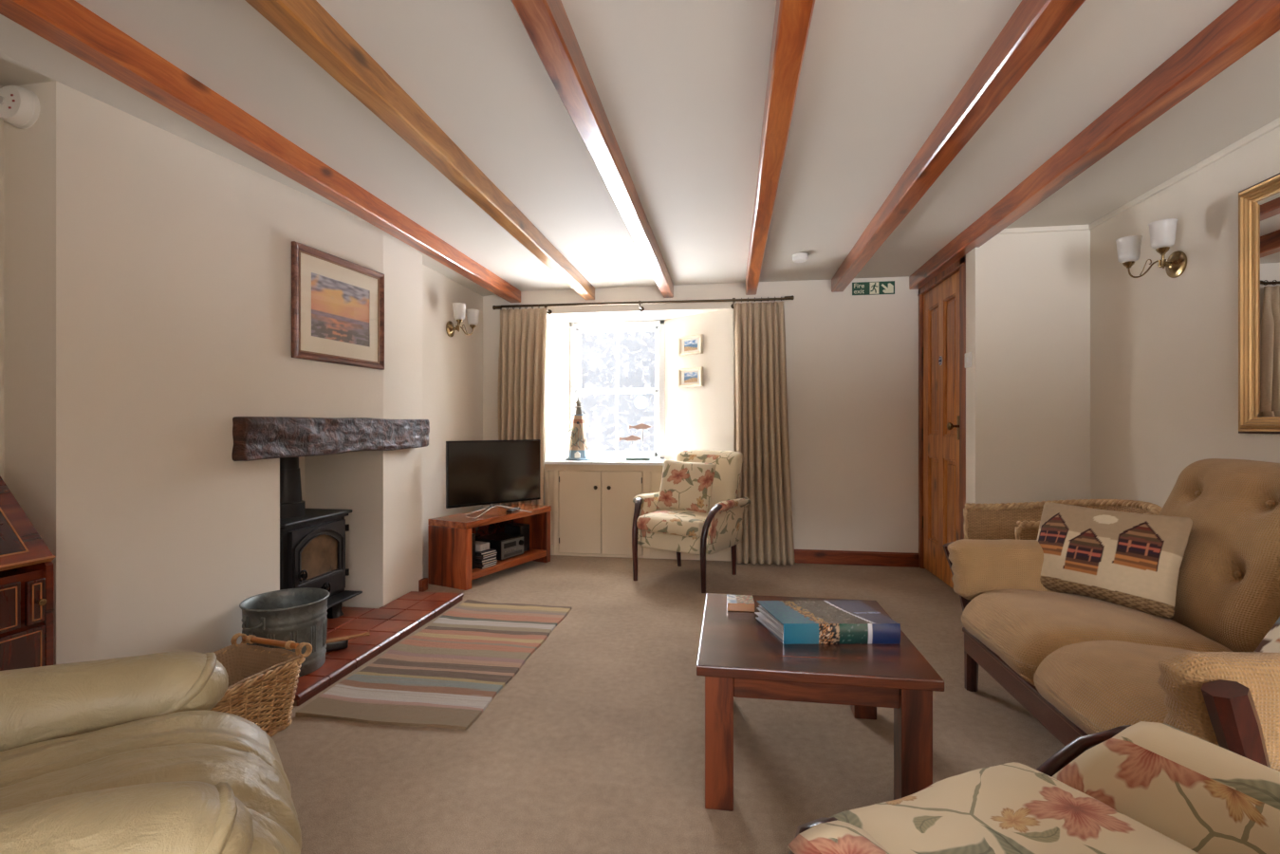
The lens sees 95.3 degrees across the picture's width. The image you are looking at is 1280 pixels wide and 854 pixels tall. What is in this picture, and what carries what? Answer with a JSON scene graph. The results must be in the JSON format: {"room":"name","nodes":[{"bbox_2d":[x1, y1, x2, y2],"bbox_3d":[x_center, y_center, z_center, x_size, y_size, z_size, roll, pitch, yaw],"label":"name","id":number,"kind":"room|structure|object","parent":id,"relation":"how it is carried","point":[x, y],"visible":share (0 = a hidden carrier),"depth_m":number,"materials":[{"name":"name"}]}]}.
{"room":"living room","nodes":[
{"label":"living room","id":0,"kind":"room"},
{"bbox_2d":[3,80,422,665],"bbox_3d":[-1.905,-0.100,2.842,0.770,2.300,1.960,0,0,9],"label":"wall","id":1,"kind":"structure","parent":0,"point":[147,268],"depth_m":2.15,"materials":[{"name":"paint"}]},
{"bbox_2d":[231,416,429,461],"bbox_3d":[-1.559,0.047,3.052,0.221,0.197,1.307,0,0,13],"label":"mantel beam","id":2,"kind":"structure","parent":1,"relation":"attached to","point":[254,437],"depth_m":2.77,"materials":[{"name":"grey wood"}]},
{"bbox_2d":[291,241,384,370],"bbox_3d":[-1.515,-0.587,2.973,0.026,0.535,0.600,0,0,15],"label":"picture","id":3,"kind":"object","parent":1,"relation":"attached to","point":[338,304],"visible":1,"depth_m":2.93,"materials":[{"name":"brown wood"}]},
{"bbox_2d":[311,272,369,346],"bbox_3d":[-1.523,-0.587,2.975,0.004,0.311,0.401,0,0,15],"label":"painting","id":4,"kind":"object","parent":3,"relation":"attached to","point":[340,306],"depth_m":2.96,"materials":[{"name":"paper"}]},
{"bbox_2d":[418,577,427,592],"bbox_3d":[-1.390,1.012,3.739,0.033,0.075,0.070,0,0,9],"label":"baseboard","id":5,"kind":"structure","parent":1,"relation":"attached to","point":[423,583],"depth_m":3.71,"materials":[{"name":"brown wood"}]},
{"bbox_2d":[0,85,482,578],"bbox_3d":[-2.237,-0.100,1.077,0.650,2.300,7.850,0,0,9],"label":"wall","id":6,"kind":"structure","parent":0,"point":[452,366],"depth_m":4.22,"materials":[{"name":"paint"}]},
{"bbox_2d":[0,85,40,129],"bbox_3d":[-1.966,-1.012,1.834,0.124,0.124,0.051,0,0,9],"label":"fire alarm","id":7,"kind":"object","parent":6,"relation":"attached to","point":[20,107],"visible":1,"depth_m":1.82,"materials":[{"name":"white plastic"}]},
{"bbox_2d":[445,302,479,336],"bbox_3d":[-1.321,-0.774,4.311,0.179,0.219,0.318,0,0,9],"label":"wall light","id":8,"kind":"object","parent":6,"relation":"attached to","point":[459,308],"visible":1,"depth_m":4.30,"materials":[{"name":"white glass"}]},
{"bbox_2d":[0,0,1279,296],"bbox_3d":[0.019,-1.218,1.110,5.100,0.265,8.600,0,0,9],"label":"ceiling","id":9,"kind":"structure","parent":0,"point":[680,85],"depth_m":2.06,"materials":[{"name":"paint"}]},
{"bbox_2d":[0,0,520,302],"bbox_3d":[-1.617,-1.087,1.093,0.101,0.106,7.670,0,0,9],"label":"ceiling beam","id":10,"kind":"structure","parent":9,"relation":"attached to","point":[68,25],"depth_m":1.97,"materials":[{"name":"brown wood"}]},
{"bbox_2d":[245,0,594,300],"bbox_3d":[-0.986,-1.087,0.996,0.090,0.106,7.670,0,0,9],"label":"ceiling beam","id":11,"kind":"structure","parent":9,"relation":"attached to","point":[306,23],"depth_m":1.96,"materials":[{"name":"brown wood"}]},
{"bbox_2d":[510,0,673,297],"bbox_3d":[-0.352,-1.087,0.899,0.090,0.106,7.670,0,0,9],"label":"ceiling beam","id":12,"kind":"structure","parent":9,"relation":"attached to","point":[547,24],"depth_m":1.93,"materials":[{"name":"brown wood"}]},
{"bbox_2d":[745,0,815,295],"bbox_3d":[0.289,-1.087,0.800,0.088,0.106,7.670,0,0,9],"label":"ceiling beam","id":13,"kind":"structure","parent":9,"relation":"attached to","point":[792,18],"depth_m":1.92,"materials":[{"name":"brown wood"}]},
{"bbox_2d":[792,252,807,262],"bbox_3d":[1.051,-1.107,3.835,0.100,0.045,0.100,0,0,9],"label":"smoke detector","id":14,"kind":"object","parent":9,"relation":"attached to","point":[801,257],"visible":1,"depth_m":3.80,"materials":[{"name":"white plastic"}]},
{"bbox_2d":[831,0,1085,292],"bbox_3d":[0.931,-1.087,0.702,0.096,0.106,7.670,0,0,9],"label":"ceiling beam","id":15,"kind":"structure","parent":9,"relation":"attached to","point":[1033,25],"depth_m":1.94,"materials":[{"name":"brown wood"}]},
{"bbox_2d":[908,0,1279,289],"bbox_3d":[1.490,-1.087,0.616,0.094,0.106,7.670,0,0,9],"label":"ceiling beam","id":16,"kind":"structure","parent":9,"relation":"attached to","point":[1245,25],"depth_m":1.97,"materials":[{"name":"brown wood"}]},
{"bbox_2d":[270,555,1064,853],"bbox_3d":[0.019,1.125,1.110,5.100,0.150,8.600,0,0,9],"label":"floor","id":17,"kind":"structure","parent":0,"point":[596,744],"depth_m":1.94,"materials":[{"name":"carpet"}]},
{"bbox_2d":[0,476,55,670],"bbox_3d":[-1.895,0.583,1.268,0.459,0.935,0.816,0,0,9],"label":"bureau","id":18,"kind":"object","parent":17,"relation":"on","point":[27,567],"visible":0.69,"depth_m":1.58,"materials":[{"name":"brown wood"}]},
{"bbox_2d":[0,650,301,853],"bbox_3d":[-0.997,0.510,0.716,0.990,1.080,0.804,0,0,-36],"label":"recliner","id":19,"kind":"object","parent":17,"relation":"on","point":[127,754],"visible":1,"depth_m":0.90,"materials":[{"name":"beige leather"}]},
{"bbox_2d":[210,632,312,736],"bbox_3d":[-1.401,0.912,1.980,0.350,0.280,0.368,0,0,18],"label":"basket","id":20,"kind":"object","parent":17,"relation":"on","point":[263,681],"visible":0.46,"depth_m":2.02,"materials":[{"name":"brown wicker"}]},
{"bbox_2d":[293,591,463,705],"bbox_3d":[-1.571,1.029,2.928,0.806,0.042,1.366,0,0,9],"label":"hearth","id":21,"kind":"object","parent":17,"relation":"on","point":[387,624],"visible":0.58,"depth_m":2.92,"materials":[{"name":"brown tile"}]},
{"bbox_2d":[239,587,329,677],"bbox_3d":[-1.484,0.863,2.446,0.324,0.293,0.349,0,0,-11],"label":"bucket","id":22,"kind":"object","parent":21,"relation":"on","point":[297,615],"visible":0.75,"depth_m":2.38,"materials":[{"name":"metal"}]},
{"bbox_2d":[279,456,362,618],"bbox_3d":[-1.746,0.532,2.954,0.430,0.955,0.490,0,0,9],"label":"wood stove","id":23,"kind":"object","parent":21,"relation":"on","point":[312,541],"visible":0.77,"depth_m":2.91,"materials":[{"name":"black metal"}]},
{"bbox_2d":[325,631,370,651],"bbox_3d":[-1.341,0.982,2.668,0.192,0.055,0.032,0,0,-31],"label":"brush","id":24,"kind":"object","parent":21,"relation":"on","point":[342,642],"visible":0.77,"depth_m":2.64,"materials":[{"name":"black plastic"}]},
{"bbox_2d":[295,599,571,730],"bbox_3d":[-0.818,1.039,2.759,0.663,0.019,1.417,0,0,9],"label":"rug","id":25,"kind":"object","parent":17,"relation":"on","point":[446,674],"visible":1,"depth_m":2.48,"materials":[{"name":"fabric"}]},
{"bbox_2d":[427,502,551,590],"bbox_3d":[-1.055,0.833,4.225,0.345,0.435,0.907,0,0,28],"label":"stand","id":26,"kind":"object","parent":17,"relation":"on","point":[449,536],"visible":0.84,"depth_m":3.89,"materials":[{"name":"brown wood"}]},
{"bbox_2d":[471,533,475,569],"bbox_3d":[-1.211,0.832,3.919,0.200,0.235,0.090,0,0,28],"label":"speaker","id":27,"kind":"object","parent":26,"relation":"on","point":[473,534],"visible":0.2,"depth_m":3.90},
{"bbox_2d":[475,562,496,568],"bbox_3d":[-1.108,0.943,4.006,0.191,0.014,0.135,0,0,28],"label":"case","id":28,"kind":"object","parent":26,"relation":"on","point":[476,566],"visible":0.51,"depth_m":3.93,"materials":[{"name":"black plastic"}]},
{"bbox_2d":[475,560,496,566],"bbox_3d":[-1.103,0.928,4.004,0.191,0.014,0.135,0,0,25],"label":"case","id":29,"kind":"object","parent":28,"relation":"on","point":[488,564],"visible":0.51,"depth_m":3.93,"materials":[{"name":"grey plastic"}]},
{"bbox_2d":[475,558,496,564],"bbox_3d":[-1.102,0.914,4.003,0.191,0.014,0.135,0,0,29],"label":"case","id":30,"kind":"object","parent":29,"relation":"on","point":[492,560],"visible":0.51,"depth_m":3.93,"materials":[{"name":"black plastic"}]},
{"bbox_2d":[475,555,496,562],"bbox_3d":[-1.107,0.895,4.007,0.191,0.021,0.135,0,0,29],"label":"case","id":31,"kind":"object","parent":30,"relation":"on","point":[491,557],"visible":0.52,"depth_m":3.93,"materials":[{"name":"black plastic"}]},
{"bbox_2d":[475,553,496,558],"bbox_3d":[-1.105,0.877,4.003,0.191,0.014,0.135,0,0,25],"label":"case","id":32,"kind":"object","parent":31,"relation":"on","point":[477,557],"visible":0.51,"depth_m":3.93,"materials":[{"name":"grey plastic"}]},
{"bbox_2d":[475,551,497,556],"bbox_3d":[-1.101,0.863,4.005,0.191,0.014,0.135,0,0,28],"label":"case","id":33,"kind":"object","parent":32,"relation":"on","point":[493,552],"visible":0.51,"depth_m":3.94,"materials":[{"name":"black plastic"}]},
{"bbox_2d":[475,548,495,555],"bbox_3d":[-1.108,0.848,4.004,0.191,0.014,0.135,0,0,30],"label":"case","id":34,"kind":"object","parent":33,"relation":"on","point":[490,549],"visible":0.52,"depth_m":3.94,"materials":[{"name":"black plastic"}]},
{"bbox_2d":[475,540,489,551],"bbox_3d":[-1.108,0.818,4.006,0.122,0.045,0.091,0,0,26],"label":"box","id":35,"kind":"object","parent":34,"relation":"on","point":[479,546],"visible":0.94,"depth_m":3.97,"materials":[{"name":"beige"}]},
{"bbox_2d":[445,439,540,519],"bbox_3d":[-1.009,0.353,4.100,0.725,0.521,0.216,0,0,-43],"label":"television","id":36,"kind":"object","parent":26,"relation":"on","point":[478,473],"visible":0.99,"depth_m":4.07,"materials":[{"name":"black plastic"}]},
{"bbox_2d":[475,532,523,560],"bbox_3d":[-1.025,0.875,4.285,0.272,0.141,0.250,0,0,28],"label":"stereo","id":37,"kind":"object","parent":26,"relation":"on","point":[507,546],"visible":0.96,"depth_m":4.21,"materials":[{"name":"black plastic"}]},
{"bbox_2d":[471,548,546,579],"bbox_3d":[-1.056,0.973,4.226,0.341,0.045,0.797,0,0,28],"label":"shelf","id":38,"kind":"object","parent":26,"relation":"attached to","point":[532,554],"depth_m":4.16,"materials":[{"name":"brown wood"}]},
{"bbox_2d":[506,507,520,512],"bbox_3d":[-0.924,0.605,4.266,0.044,0.019,0.170,0,0,12],"label":"remote control","id":39,"kind":"object","parent":26,"relation":"on","point":[510,510],"visible":0.83,"depth_m":4.21,"materials":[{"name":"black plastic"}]},
{"bbox_2d":[504,522,529,551],"bbox_3d":[-0.947,0.850,4.492,0.160,0.200,0.110,0,0,28],"label":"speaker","id":40,"kind":"object","parent":26,"relation":"on","point":[518,528],"visible":0.58,"depth_m":4.45},
{"bbox_2d":[544,463,731,560],"bbox_3d":[-0.002,0.677,4.836,1.528,0.745,0.401,0,0,9],"label":"base cabinet","id":41,"kind":"object","parent":17,"relation":"on","point":[593,506],"visible":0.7,"depth_m":4.72,"materials":[{"name":"beige wood"}]},
{"bbox_2d":[631,449,750,593],"bbox_3d":[0.359,0.613,4.108,0.761,0.877,0.732,0,0,34],"label":"armchair","id":42,"kind":"object","parent":17,"relation":"on","point":[685,531],"visible":0.83,"depth_m":3.95,"materials":[{"name":"fabric"}]},
{"bbox_2d":[636,509,708,537],"bbox_3d":[0.318,0.652,4.041,0.502,0.144,0.558,0,0,34],"label":"seat cushion","id":43,"kind":"object","parent":42,"relation":"on","point":[650,523],"depth_m":3.86,"materials":[{"name":"fabric"}]},
{"bbox_2d":[656,459,716,513],"bbox_3d":[0.325,0.426,4.140,0.420,0.385,0.167,0,0,29],"label":"cushion","id":44,"kind":"object","parent":42,"relation":"on","point":[685,486],"visible":0.88,"depth_m":4.08,"materials":[{"name":"beige fabric"}]},
{"bbox_2d":[696,593,944,811],"bbox_3d":[0.521,0.850,1.890,0.635,0.400,0.704,0,0,9],"label":"coffee table","id":45,"kind":"object","parent":17,"relation":"on","point":[738,657],"visible":0.73,"depth_m":1.59,"materials":[{"name":"brown wood"}]},
{"bbox_2d":[726,594,754,612],"bbox_3d":[0.362,0.634,2.104,0.094,0.030,0.104,0,0,7],"label":"box","id":46,"kind":"object","parent":45,"relation":"on","point":[734,602],"visible":1,"depth_m":2.06,"materials":[{"name":"cardboard"}]},
{"bbox_2d":[754,600,900,644],"bbox_3d":[0.583,0.618,1.858,0.392,0.062,0.229,0,0,0],"label":"book","id":47,"kind":"object","parent":45,"relation":"on","point":[790,621],"visible":1,"depth_m":1.78,"materials":[{"name":"blue paper"}]},
{"bbox_2d":[787,721,1279,853],"bbox_3d":[0.600,0.613,0.679,0.761,0.877,0.732,0,0,-22],"label":"armchair","id":48,"kind":"object","parent":17,"relation":"on","point":[1142,787],"visible":1,"depth_m":0.87,"materials":[{"name":"fabric"}]},
{"bbox_2d":[830,761,1199,853],"bbox_3d":[0.568,0.652,0.750,0.502,0.144,0.558,0,0,-22],"label":"seat cushion","id":49,"kind":"object","parent":48,"relation":"on","point":[1053,807],"depth_m":0.88,"materials":[{"name":"fabric"}]},
{"bbox_2d":[963,499,1162,539],"bbox_3d":[2.042,0.701,2.792,0.712,0.700,0.634,0,0,9],"label":"wicker basket","id":50,"kind":"object","parent":17,"relation":"on","point":[1014,521],"visible":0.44,"depth_m":3.08,"materials":[{"name":"wicker"}]},
{"bbox_2d":[942,458,1279,771],"bbox_3d":[1.607,0.581,1.645,1.003,0.946,1.382,0,0,9],"label":"sofa","id":51,"kind":"object","parent":17,"relation":"on","point":[1081,665],"visible":0.73,"depth_m":1.73,"materials":[{"name":"beige fabric"}]},
{"bbox_2d":[961,589,1233,686],"bbox_3d":[1.478,0.708,1.936,0.653,0.249,0.542,0,0,9],"label":"seat cushion","id":52,"kind":"object","parent":51,"relation":"on","point":[1013,631],"depth_m":1.83,"materials":[{"name":"beige fabric"}]},
{"bbox_2d":[1033,640,1195,734],"bbox_3d":[1.395,0.708,1.412,0.656,0.255,0.540,0,0,9],"label":"seat cushion","id":53,"kind":"object","parent":51,"relation":"on","point":[1090,687],"depth_m":1.46,"materials":[{"name":"beige fabric"}]},
{"bbox_2d":[1037,501,1192,618],"bbox_3d":[1.638,0.451,2.071,0.196,0.312,0.459,0,0,-26],"label":"cushion","id":54,"kind":"object","parent":51,"relation":"on","point":[1131,560],"visible":0.88,"depth_m":1.99,"materials":[{"name":"fabric"}]},
{"bbox_2d":[1158,458,1279,651],"bbox_3d":[1.915,0.401,1.886,0.344,0.586,0.574,0,0,9],"label":"cushion","id":55,"kind":"object","parent":51,"relation":"on","point":[1228,588],"depth_m":1.79,"materials":[{"name":"beige fabric"}]},
{"bbox_2d":[1254,616,1279,652],"bbox_3d":[1.581,0.456,1.235,0.236,0.310,0.407,0,0,5],"label":"cushion","id":56,"kind":"object","parent":51,"relation":"on","point":[1270,643],"visible":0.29,"depth_m":1.40,"materials":[{"name":"fabric"}]},
{"bbox_2d":[482,276,918,553],"bbox_3d":[0.607,-0.100,4.940,5.100,2.300,0.650,0,0,9],"label":"wall","id":57,"kind":"structure","parent":0,"point":[852,361],"depth_m":4.50,"materials":[{"name":"paint"}]},
{"bbox_2d":[544,458,676,465],"bbox_3d":[0.008,0.292,4.893,1.570,0.025,0.485,0,0,9],"label":"window sill","id":58,"kind":"structure","parent":57,"relation":"attached to","point":[595,461],"depth_m":4.72,"materials":[{"name":"white wood"}]},
{"bbox_2d":[563,396,592,461],"bbox_3d":[-0.520,0.009,4.933,0.207,0.540,0.213,0,0,23],"label":"ornament","id":59,"kind":"object","parent":58,"relation":"on","point":[578,452],"visible":1,"depth_m":4.88,"materials":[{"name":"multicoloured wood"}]},
{"bbox_2d":[618,423,650,461],"bbox_3d":[-0.040,0.125,4.862,0.279,0.309,0.060,0,0,9],"label":"fish ornament","id":60,"kind":"object","parent":58,"relation":"on","point":[642,426],"visible":0.99,"depth_m":4.85,"materials":[{"name":"brown wood"}]},
{"bbox_2d":[570,319,664,459],"bbox_3d":[-0.199,-0.325,5.221,0.850,1.220,0.140,0,0,9],"label":"window","id":61,"kind":"structure","parent":57,"relation":"in","point":[575,332],"depth_m":5.19,"materials":[{"name":"white wood"}]},
{"bbox_2d":[569,324,658,327],"bbox_3d":[-0.232,-0.323,5.140,0.800,1.145,0.032,0,0,9],"label":"curtain rod","id":62,"kind":"object","parent":61,"relation":"hanging from","point":[628,324],"visible":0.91,"depth_m":5.13,"materials":[{"name":"white metal"}]},
{"bbox_2d":[633,395,648,408],"bbox_3d":[0.006,-0.220,5.176,0.124,0.124,0.002,0,0,9],"label":"window sticker","id":63,"kind":"object","parent":61,"relation":"attached to","point":[640,401],"visible":1,"depth_m":5.18,"materials":[{"name":"grey plastic"}]},
{"bbox_2d":[492,295,794,314],"bbox_3d":[-0.014,-0.964,4.647,2.404,0.068,0.118,0,0,9],"label":"pole","id":64,"kind":"object","parent":57,"relation":"attached to","point":[733,300],"visible":0.98,"depth_m":4.60,"materials":[{"name":"brown metal"}]},
{"bbox_2d":[498,308,547,505],"bbox_3d":[-0.965,0.035,4.747,0.428,1.990,0.069,0,0,9],"label":"curtain","id":65,"kind":"object","parent":64,"relation":"hanging from","point":[523,340],"visible":0.43,"depth_m":4.73,"materials":[{"name":"fabric"}]},
{"bbox_2d":[733,301,794,565],"bbox_3d":[0.943,0.045,4.442,0.460,1.986,0.093,0,0,9],"label":"curtain","id":66,"kind":"object","parent":64,"relation":"hanging from","point":[761,424],"visible":0.94,"depth_m":4.42,"materials":[{"name":"fabric"}]},
{"bbox_2d":[678,333,703,355],"bbox_3d":[0.422,-0.682,4.875,0.245,0.158,0.030,0,0,45],"label":"picture","id":67,"kind":"object","parent":57,"relation":"attached to","point":[693,344],"visible":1,"depth_m":4.87,"materials":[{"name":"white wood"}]},
{"bbox_2d":[684,339,697,351],"bbox_3d":[0.428,-0.682,4.882,0.151,0.091,0.004,0,0,45],"label":"painting","id":68,"kind":"object","parent":67,"relation":"attached to","point":[689,344],"depth_m":4.88,"materials":[{"name":"paper"}]},
{"bbox_2d":[678,367,703,387],"bbox_3d":[0.422,-0.415,4.875,0.245,0.158,0.030,0,0,45],"label":"picture","id":69,"kind":"object","parent":57,"relation":"attached to","point":[692,377],"visible":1,"depth_m":4.87,"materials":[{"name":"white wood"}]},
{"bbox_2d":[684,371,697,382],"bbox_3d":[0.428,-0.415,4.882,0.151,0.091,0.004,0,0,45],"label":"painting","id":70,"kind":"object","parent":69,"relation":"attached to","point":[689,377],"depth_m":4.88,"materials":[{"name":"paper"}]},
{"bbox_2d":[794,549,919,567],"bbox_3d":[1.411,0.998,4.477,1.370,0.105,0.022,0,0,9],"label":"baseboard","id":71,"kind":"structure","parent":57,"relation":"attached to","point":[801,556],"depth_m":4.43,"materials":[{"name":"brown wood"}]},
{"bbox_2d":[852,280,894,295],"bbox_3d":[1.771,-1.053,4.428,0.310,0.098,0.005,0,0,9],"label":"exit sign","id":72,"kind":"object","parent":57,"relation":"attached to","point":[887,287],"visible":1,"depth_m":4.43,"materials":[{"name":"green plastic"}]},
{"bbox_2d":[965,229,1090,503],"bbox_3d":[2.506,-0.100,3.799,1.000,2.300,1.030,0,0,9],"label":"wall partition","id":73,"kind":"structure","parent":0,"point":[1028,294],"depth_m":3.32,"materials":[{"name":"paint"}]},
{"bbox_2d":[917,254,965,588],"bbox_3d":[2.027,0.000,3.939,0.110,2.100,0.893,0,0,9],"label":"door","id":74,"kind":"structure","parent":73,"relation":"in","point":[941,300],"depth_m":3.93,"materials":[{"name":"brown wood"}]},
{"bbox_2d":[964,352,971,368],"bbox_3d":[1.941,-0.397,3.455,0.013,0.086,0.086,0,0,9],"label":"light switch","id":75,"kind":"object","parent":73,"relation":"attached to","point":[968,356],"visible":1,"depth_m":3.44,"materials":[{"name":"white plastic"}]},
{"bbox_2d":[1090,126,1279,507],"bbox_3d":[2.206,-0.100,-0.127,0.400,2.300,6.820,0,0,9],"label":"wall","id":76,"kind":"structure","parent":0,"point":[1164,348],"depth_m":2.68,"materials":[{"name":"paint"}]},
{"bbox_2d":[997,116,1279,234],"bbox_3d":[1.737,-1.119,0.047,0.580,0.029,6.620,0,0,9],"label":"trim","id":77,"kind":"structure","parent":76,"relation":"attached to","point":[1275,123],"depth_m":2.71,"materials":[{"name":"paint"}]},
{"bbox_2d":[1115,218,1187,278],"bbox_3d":[2.340,-0.784,2.651,0.179,0.219,0.318,0,0,9],"label":"wall light","id":78,"kind":"object","parent":76,"relation":"attached to","point":[1162,232],"visible":1,"depth_m":2.62,"materials":[{"name":"white glass"}]},
{"bbox_2d":[1238,172,1279,433],"bbox_3d":[2.300,-0.450,1.918,0.033,0.950,0.770,0,0,9],"label":"mirror","id":79,"kind":"object","parent":76,"relation":"attached to","point":[1259,203],"visible":1,"depth_m":2.22,"materials":[{"name":"gold metal"}]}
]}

